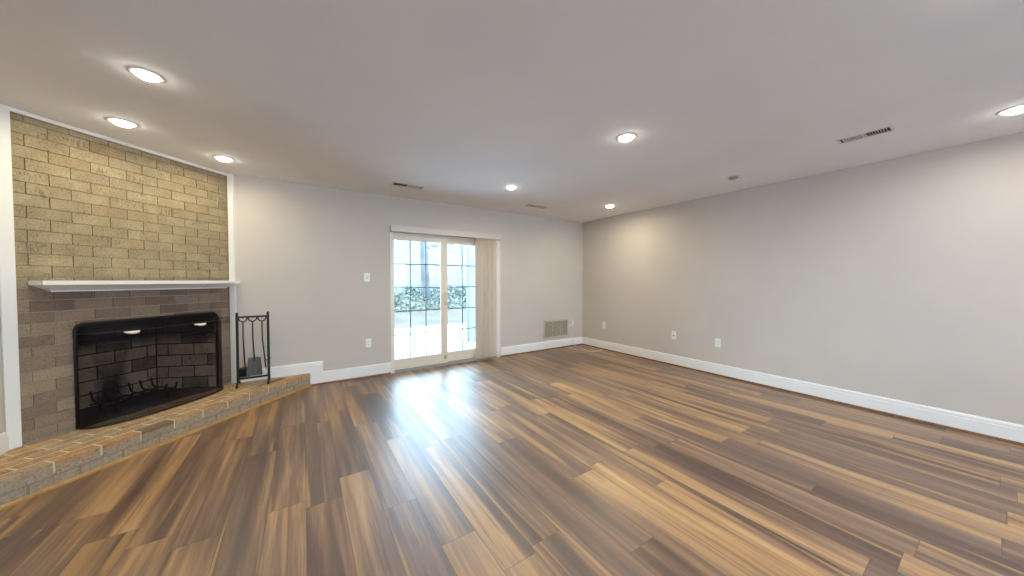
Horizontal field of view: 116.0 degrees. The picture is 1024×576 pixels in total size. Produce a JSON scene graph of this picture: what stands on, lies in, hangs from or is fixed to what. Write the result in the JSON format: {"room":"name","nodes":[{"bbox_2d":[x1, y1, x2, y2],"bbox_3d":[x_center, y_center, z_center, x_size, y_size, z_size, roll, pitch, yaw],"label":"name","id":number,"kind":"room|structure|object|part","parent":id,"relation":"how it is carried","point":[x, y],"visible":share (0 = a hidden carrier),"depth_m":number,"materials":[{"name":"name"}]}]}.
{"room":"empty living room","nodes":[
{"label":"empty living room","id":0,"kind":"room"},
{"bbox_2d":[0,317,4,433],"bbox_3d":[-1.522,0.088,-0.814,0.120,2.440,6.940,-1,2,-33],"label":"wall","id":1,"kind":"structure","parent":0,"point":[2,422],"depth_m":2.10,"materials":[{"name":"beige paint"}]},
{"bbox_2d":[0,432,8,454],"bbox_3d":[-3.147,1.021,1.817,0.014,0.130,0.725,-1,2,-33],"label":"baseboard","id":2,"kind":"structure","parent":1,"relation":"attached to","point":[4,440],"depth_m":2.09,"materials":[{"name":"white paint"}]},
{"bbox_2d":[0,104,21,449],"bbox_3d":[-3.344,-0.062,2.120,0.020,2.279,0.061,0,1,11],"label":"trim","id":3,"kind":"structure","parent":1,"relation":"attached to","point":[8,294],"depth_m":2.12,"materials":[{"name":"white paint"}]},
{"bbox_2d":[234,175,582,384],"bbox_3d":[-0.860,-0.051,4.999,5.353,2.440,0.120,-1,2,-33],"label":"wall","id":4,"kind":"structure","parent":0,"point":[303,252],"depth_m":4.11,"materials":[{"name":"beige paint"}]},
{"bbox_2d":[227,174,236,382],"bbox_3d":[-3.054,-0.095,3.494,0.059,2.279,0.024,0,1,-14],"label":"trim","id":5,"kind":"structure","parent":4,"relation":"attached to","point":[230,177],"depth_m":3.48,"materials":[{"name":"white paint"}]},
{"bbox_2d":[240,361,390,383],"bbox_3d":[-2.341,1.038,3.974,1.604,0.268,0.016,-1,2,-33],"label":"baseboard","id":6,"kind":"structure","parent":4,"relation":"attached to","point":[317,375],"depth_m":3.95,"materials":[{"name":"white paint"}]},
{"bbox_2d":[364,273,369,281],"bbox_3d":[-1.915,-0.140,4.225,0.070,0.115,0.016,-1,2,-33],"label":"light switch","id":7,"kind":"object","parent":4,"relation":"attached to","point":[366,275],"visible":1,"depth_m":4.22,"materials":[{"name":"white plastic"}]},
{"bbox_2d":[366,338,370,346],"bbox_3d":[-1.908,0.730,4.255,0.070,0.115,0.009,-1,2,-33],"label":"wall outlet","id":8,"kind":"object","parent":4,"relation":"attached to","point":[368,341],"visible":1,"depth_m":4.25,"materials":[{"name":"white plastic"}]},
{"bbox_2d":[390,231,499,373],"bbox_3d":[-0.965,0.163,4.926,1.764,2.015,0.156,-1,2,-33],"label":"door","id":9,"kind":"structure","parent":4,"relation":"in","point":[446,357],"depth_m":4.82,"materials":[{"name":"wood"}]},
{"bbox_3d":[-1.321,0.175,4.667,0.787,1.932,0.036,-1,2,-33],"label":"sliding panel","id":10,"kind":"part","parent":9,"relation":"part of","materials":[{"name":"glass"}]},
{"bbox_3d":[-0.674,0.164,5.141,0.894,1.932,0.036,-1,2,-33],"label":"fixed panel","id":11,"kind":"part","parent":9,"relation":"part of","materials":[{"name":"glass"}]},
{"bbox_2d":[390,225,500,358],"bbox_3d":[-0.925,0.135,4.831,1.728,1.996,0.095,-1,2,-33],"label":"vertical blind","id":12,"kind":"object","parent":4,"relation":"attached to","point":[485,243],"visible":1,"depth_m":5.11,"materials":[{"name":"fabric"}]},
{"bbox_2d":[311,344,581,385],"bbox_3d":[-0.525,1.155,5.164,4.615,0.022,0.018,-1,2,-33],"label":"trim","id":13,"kind":"structure","parent":4,"relation":"attached to","point":[575,344],"depth_m":4.32,"materials":[{"name":"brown wood"}]},
{"bbox_2d":[501,337,581,355],"bbox_3d":[0.610,1.058,5.907,1.899,0.136,0.014,-1,2,-33],"label":"baseboard","id":14,"kind":"structure","parent":4,"relation":"attached to","point":[508,350],"depth_m":5.83,"materials":[{"name":"white paint"}]},
{"bbox_2d":[544,319,567,338],"bbox_3d":[0.840,0.769,6.053,0.600,0.340,0.010,-1,2,-33],"label":"air vent","id":15,"kind":"object","parent":4,"relation":"in","point":[552,328],"visible":1,"depth_m":6.04,"materials":[{"name":"beige metal"}]},
{"bbox_3d":[0.683,0.771,5.950,0.168,0.282,0.010,-1,2,-33],"label":"louvre panel","id":16,"kind":"part","parent":15,"relation":"part of","materials":[{"name":"beige metal"}]},
{"bbox_3d":[0.840,0.769,6.053,0.168,0.282,0.010,-1,2,-33],"label":"louvre panel","id":17,"kind":"part","parent":15,"relation":"part of","materials":[{"name":"beige metal"}]},
{"bbox_3d":[0.996,0.766,6.155,0.168,0.282,0.010,-1,2,-33],"label":"louvre panel","id":18,"kind":"part","parent":15,"relation":"part of","materials":[{"name":"beige metal"}]},
{"bbox_2d":[0,0,1023,222],"bbox_3d":[0.833,-1.246,1.468,6.593,0.120,8.234,-1,2,-33],"label":"ceiling","id":19,"kind":"structure","parent":0,"point":[463,101],"depth_m":1.88,"materials":[{"name":"paint"}]},
{"bbox_2d":[105,117,138,127],"bbox_3d":[-2.835,-1.193,2.330,0.156,0.028,0.156,-1,2,-33],"label":"recessed light","id":20,"kind":"object","parent":19,"relation":"in","point":[118,121],"visible":1,"depth_m":2.31,"materials":[{"name":"white paint"}]},
{"bbox_2d":[127,66,165,82],"bbox_3d":[-2.042,-1.180,1.789,0.142,0.028,0.142,-1,2,-33],"label":"recessed light","id":21,"kind":"object","parent":19,"relation":"in","point":[143,73],"visible":1,"depth_m":1.77,"materials":[{"name":"white paint"}]},
{"bbox_2d":[213,155,234,161],"bbox_3d":[-2.717,-1.210,3.016,0.156,0.028,0.156,-1,2,-33],"label":"recessed light","id":22,"kind":"object","parent":19,"relation":"in","point":[219,157],"visible":1,"depth_m":2.99,"materials":[{"name":"white paint"}]},
{"bbox_2d":[391,182,423,189],"bbox_3d":[-1.262,-1.240,3.884,0.370,0.009,0.130,-1,2,-33],"label":"ceiling vent","id":23,"kind":"object","parent":19,"relation":"in","point":[393,183],"visible":1,"depth_m":3.88,"materials":[{"name":"white metal"}]},
{"bbox_2d":[505,185,516,189],"bbox_3d":[-0.011,-1.232,3.946,0.156,0.028,0.156,-1,2,-33],"label":"recessed light","id":24,"kind":"object","parent":19,"relation":"in","point":[510,187],"visible":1,"depth_m":3.91,"materials":[{"name":"white paint"}]},
{"bbox_2d":[525,204,547,208],"bbox_3d":[0.390,-1.266,4.964,0.370,0.009,0.130,-1,2,-33],"label":"ceiling vent","id":25,"kind":"object","parent":19,"relation":"in","point":[529,205],"visible":1,"depth_m":4.96,"materials":[{"name":"white metal"}]},
{"bbox_2d":[616,133,635,141],"bbox_3d":[0.917,-1.199,2.571,0.156,0.028,0.156,-1,2,-33],"label":"recessed light","id":26,"kind":"object","parent":19,"relation":"in","point":[624,137],"visible":1,"depth_m":2.54,"materials":[{"name":"white paint"}]},
{"bbox_2d":[726,175,741,179],"bbox_3d":[2.467,-1.223,3.563,0.148,0.028,0.148,-1,2,-33],"label":"smoke detector","id":27,"kind":"object","parent":19,"relation":"in","point":[733,177],"visible":1,"depth_m":3.53,"materials":[{"name":"white paint"}]},
{"bbox_2d":[836,125,894,143],"bbox_3d":[2.789,-1.208,2.531,0.130,0.009,0.300,-1,2,-33],"label":"ceiling vent","id":28,"kind":"object","parent":19,"relation":"in","point":[890,128],"visible":1,"depth_m":2.52,"materials":[{"name":"white metal"}]},
{"bbox_2d":[996,104,1023,114],"bbox_3d":[3.392,-1.189,2.149,0.156,0.028,0.156,-1,2,-33],"label":"recessed light","id":29,"kind":"object","parent":19,"relation":"in","point":[1017,109],"visible":1,"depth_m":2.14,"materials":[{"name":"white paint"}]},
{"bbox_2d":[0,345,1023,575],"bbox_3d":[0.887,1.305,1.445,6.593,0.100,8.034,-1,2,-33],"label":"floor","id":30,"kind":"structure","parent":0,"point":[572,460],"depth_m":2.01,"materials":[{"name":"wood"}]},
{"bbox_2d":[0,112,309,505],"bbox_3d":[-3.288,0.003,2.784,1.195,2.438,2.460,0,1,11],"label":"fireplace","id":31,"kind":"object","parent":30,"relation":"on","point":[104,230],"visible":0.79,"depth_m":2.48,"materials":[{"name":"beige brick"}]},
{"bbox_2d":[10,107,226,175],"bbox_3d":[-3.210,-1.205,2.794,0.014,0.026,1.367,0,1,11],"label":"trim","id":32,"kind":"structure","parent":31,"relation":"attached to","point":[13,110],"depth_m":2.56,"materials":[{"name":"white paint"}]},
{"bbox_2d":[28,281,240,291],"bbox_3d":[-3.142,-0.026,2.840,0.149,0.081,1.318,0,1,11],"label":"mantel shelf","id":33,"kind":"object","parent":31,"relation":"attached to","point":[33,286],"depth_m":2.64,"materials":[{"name":"white paint"}]},
{"bbox_2d":[73,312,223,429],"bbox_3d":[-3.082,0.657,2.868,0.247,0.804,0.993,0,1,11],"label":"fireplace insert","id":34,"kind":"object","parent":31,"relation":"on","point":[125,370],"visible":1,"depth_m":2.64,"materials":[{"name":"black metal"}]},
{"bbox_3d":[-3.046,0.357,2.575,0.045,0.027,0.098,0,1,11],"label":"handle","id":35,"kind":"part","parent":34,"relation":"part of","materials":[{"name":"gold metal"}]},
{"bbox_3d":[-3.192,0.291,2.881,0.014,0.047,0.932,0,1,11],"label":"plate","id":36,"kind":"part","parent":34,"relation":"part of","materials":[{"name":"black metal"}]},
{"bbox_3d":[-3.089,1.051,2.879,0.213,0.016,0.988,0,1,11],"label":"rail","id":37,"kind":"part","parent":34,"relation":"part of","materials":[{"name":"black metal"}]},
{"bbox_2d":[0,385,310,510],"bbox_3d":[-2.693,1.214,2.693,0.016,0.022,2.452,0,1,11],"label":"trim","id":38,"kind":"structure","parent":31,"relation":"attached to","point":[22,499],"depth_m":2.30,"materials":[{"name":"brown wood"}]},
{"bbox_2d":[235,311,270,388],"bbox_3d":[-2.802,0.650,3.465,0.289,0.785,0.223,-1,2,-33],"label":"stand","id":39,"kind":"object","parent":31,"relation":"on","point":[267,312],"visible":1,"depth_m":3.44,"materials":[{"name":"black metal"}]},
{"bbox_3d":[-2.912,0.647,3.393,0.023,0.730,0.023,-1,2,-33],"label":"post","id":40,"kind":"part","parent":39,"relation":"part of","materials":[{"name":"black metal"}]},
{"bbox_2d":[238,317,247,377],"bbox_3d":[-2.850,0.629,3.406,0.096,0.635,0.034,-1,2,-33],"label":"brush","id":41,"kind":"object","parent":39,"relation":"hanging from","point":[242,371],"visible":0.87,"depth_m":3.40,"materials":[{"name":"black metal"}]},
{"bbox_3d":[-2.802,0.309,3.457,0.262,0.018,0.012,-1,2,-33],"label":"rail","id":42,"kind":"part","parent":39,"relation":"part of","materials":[{"name":"black metal"}]},
{"bbox_3d":[-2.802,0.968,3.473,0.262,0.020,0.012,-1,2,-33],"label":"rail","id":43,"kind":"part","parent":39,"relation":"part of","materials":[{"name":"black metal"}]},
{"bbox_2d":[247,317,261,375],"bbox_3d":[-2.765,0.623,3.434,0.132,0.623,0.060,-1,2,-33],"label":"shovel","id":44,"kind":"object","parent":39,"relation":"hanging from","point":[254,365],"visible":1,"depth_m":3.44,"materials":[{"name":"black metal"}]},
{"bbox_3d":[-2.762,0.840,3.434,0.132,0.188,0.047,-1,2,-33],"label":"blade","id":45,"kind":"part","parent":44,"relation":"part of","materials":[{"name":"grey metal"}]},
{"bbox_2d":[257,316,269,367],"bbox_3d":[-2.704,0.600,3.498,0.121,0.580,0.022,-1,2,-25],"label":"fireplace poker","id":46,"kind":"object","parent":39,"relation":"hanging from","point":[265,359],"visible":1,"depth_m":3.49,"materials":[{"name":"black metal"}]},
{"bbox_3d":[-2.692,0.644,3.537,0.023,0.730,0.023,-1,2,-33],"label":"post","id":47,"kind":"part","parent":39,"relation":"part of","materials":[{"name":"black metal"}]},
{"bbox_2d":[571,320,600,350],"bbox_3d":[1.355,0.892,6.000,0.636,0.508,0.242,1,2,36],"label":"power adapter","id":48,"kind":"object","parent":30,"relation":"on","point":[571,320],"visible":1,"depth_m":6.23,"materials":[{"name":"white plastic"}]},
{"bbox_2d":[582,132,1023,424],"bbox_3d":[3.596,-0.007,3.186,0.120,2.440,8.034,-1,2,-33],"label":"wall","id":49,"kind":"structure","parent":0,"point":[901,278],"depth_m":3.27,"materials":[{"name":"beige paint"}]},
{"bbox_2d":[672,331,675,338],"bbox_3d":[2.444,0.714,4.838,0.019,0.115,0.070,-1,2,-33],"label":"cable jack","id":50,"kind":"object","parent":49,"relation":"attached to","point":[673,332],"visible":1,"depth_m":4.83,"materials":[{"name":"white plastic"}]},
{"bbox_2d":[715,338,720,346],"bbox_3d":[2.784,0.740,4.328,0.009,0.115,0.070,-1,2,-33],"label":"wall outlet","id":51,"kind":"object","parent":49,"relation":"attached to","point":[717,341],"visible":1,"depth_m":4.33,"materials":[{"name":"white plastic"}]},
{"bbox_2d":[582,337,1023,442],"bbox_3d":[3.540,1.123,3.176,0.014,0.136,7.794,-1,2,-33],"label":"baseboard","id":52,"kind":"structure","parent":49,"relation":"attached to","point":[987,426],"depth_m":3.28,"materials":[{"name":"white paint"}]},
{"bbox_2d":[582,344,1023,445],"bbox_3d":[3.538,1.202,3.177,0.018,0.022,7.794,-1,2,-33],"label":"trim","id":53,"kind":"structure","parent":49,"relation":"attached to","point":[803,394],"depth_m":3.28,"materials":[{"name":"brown wood"}]},
{"label":"outside","id":54,"kind":"structure","parent":0,"visible":0},
{"bbox_2d":[394,285,466,328],"bbox_3d":[-4.253,0.408,21.132,44.000,0.956,22.000,-1,2,-33],"label":"ground","id":55,"kind":"structure","parent":54,"point":[402,319],"depth_m":13.14,"materials":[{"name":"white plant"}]},
{"bbox_2d":[394,285,466,309],"bbox_3d":[-2.352,0.406,16.400,20.094,1.062,3.496,-1,2,-33],"label":"ground cover","id":56,"kind":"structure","parent":55,"relation":"on","point":[458,288],"depth_m":14.74,"materials":[{"name":"green plant"}]},
{"bbox_2d":[394,240,472,285],"bbox_3d":[-9.825,-3.380,34.130,21.800,8.100,8.800,-1,2,-33],"label":"sky","id":57,"kind":"structure","parent":55,"relation":"on","point":[401,248],"depth_m":30.58,"materials":[{"name":"white"}]},
{"bbox_2d":[395,323,474,358],"bbox_3d":[-1.692,1.202,7.184,11.000,0.070,4.376,-1,2,-33],"label":"patio","id":58,"kind":"structure","parent":55,"relation":"on","point":[402,342],"depth_m":7.00,"materials":[{"name":"concrete"}]},
{"bbox_2d":[466,245,474,342],"bbox_3d":[-0.517,0.127,6.331,0.080,2.120,1.626,-1,2,-33],"label":"fence","id":59,"kind":"object","parent":58,"relation":"on","point":[470,251],"visible":0.23,"depth_m":6.85,"materials":[{"name":"white"}]},
{"bbox_3d":[-0.954,0.112,6.980,0.060,2.120,0.060,-1,2,-33],"label":"post","id":60,"kind":"part","parent":59,"relation":"part of","materials":[{"name":"white"}]},
{"bbox_2d":[420,242,451,298],"bbox_3d":[-4.317,-3.816,15.096,4.828,9.405,5.474,0,1,18],"label":"bare tree","id":61,"kind":"object","parent":55,"relation":"on","point":[422,244],"visible":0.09,"depth_m":14.66,"materials":[{"name":"grey plant"}]}
]}

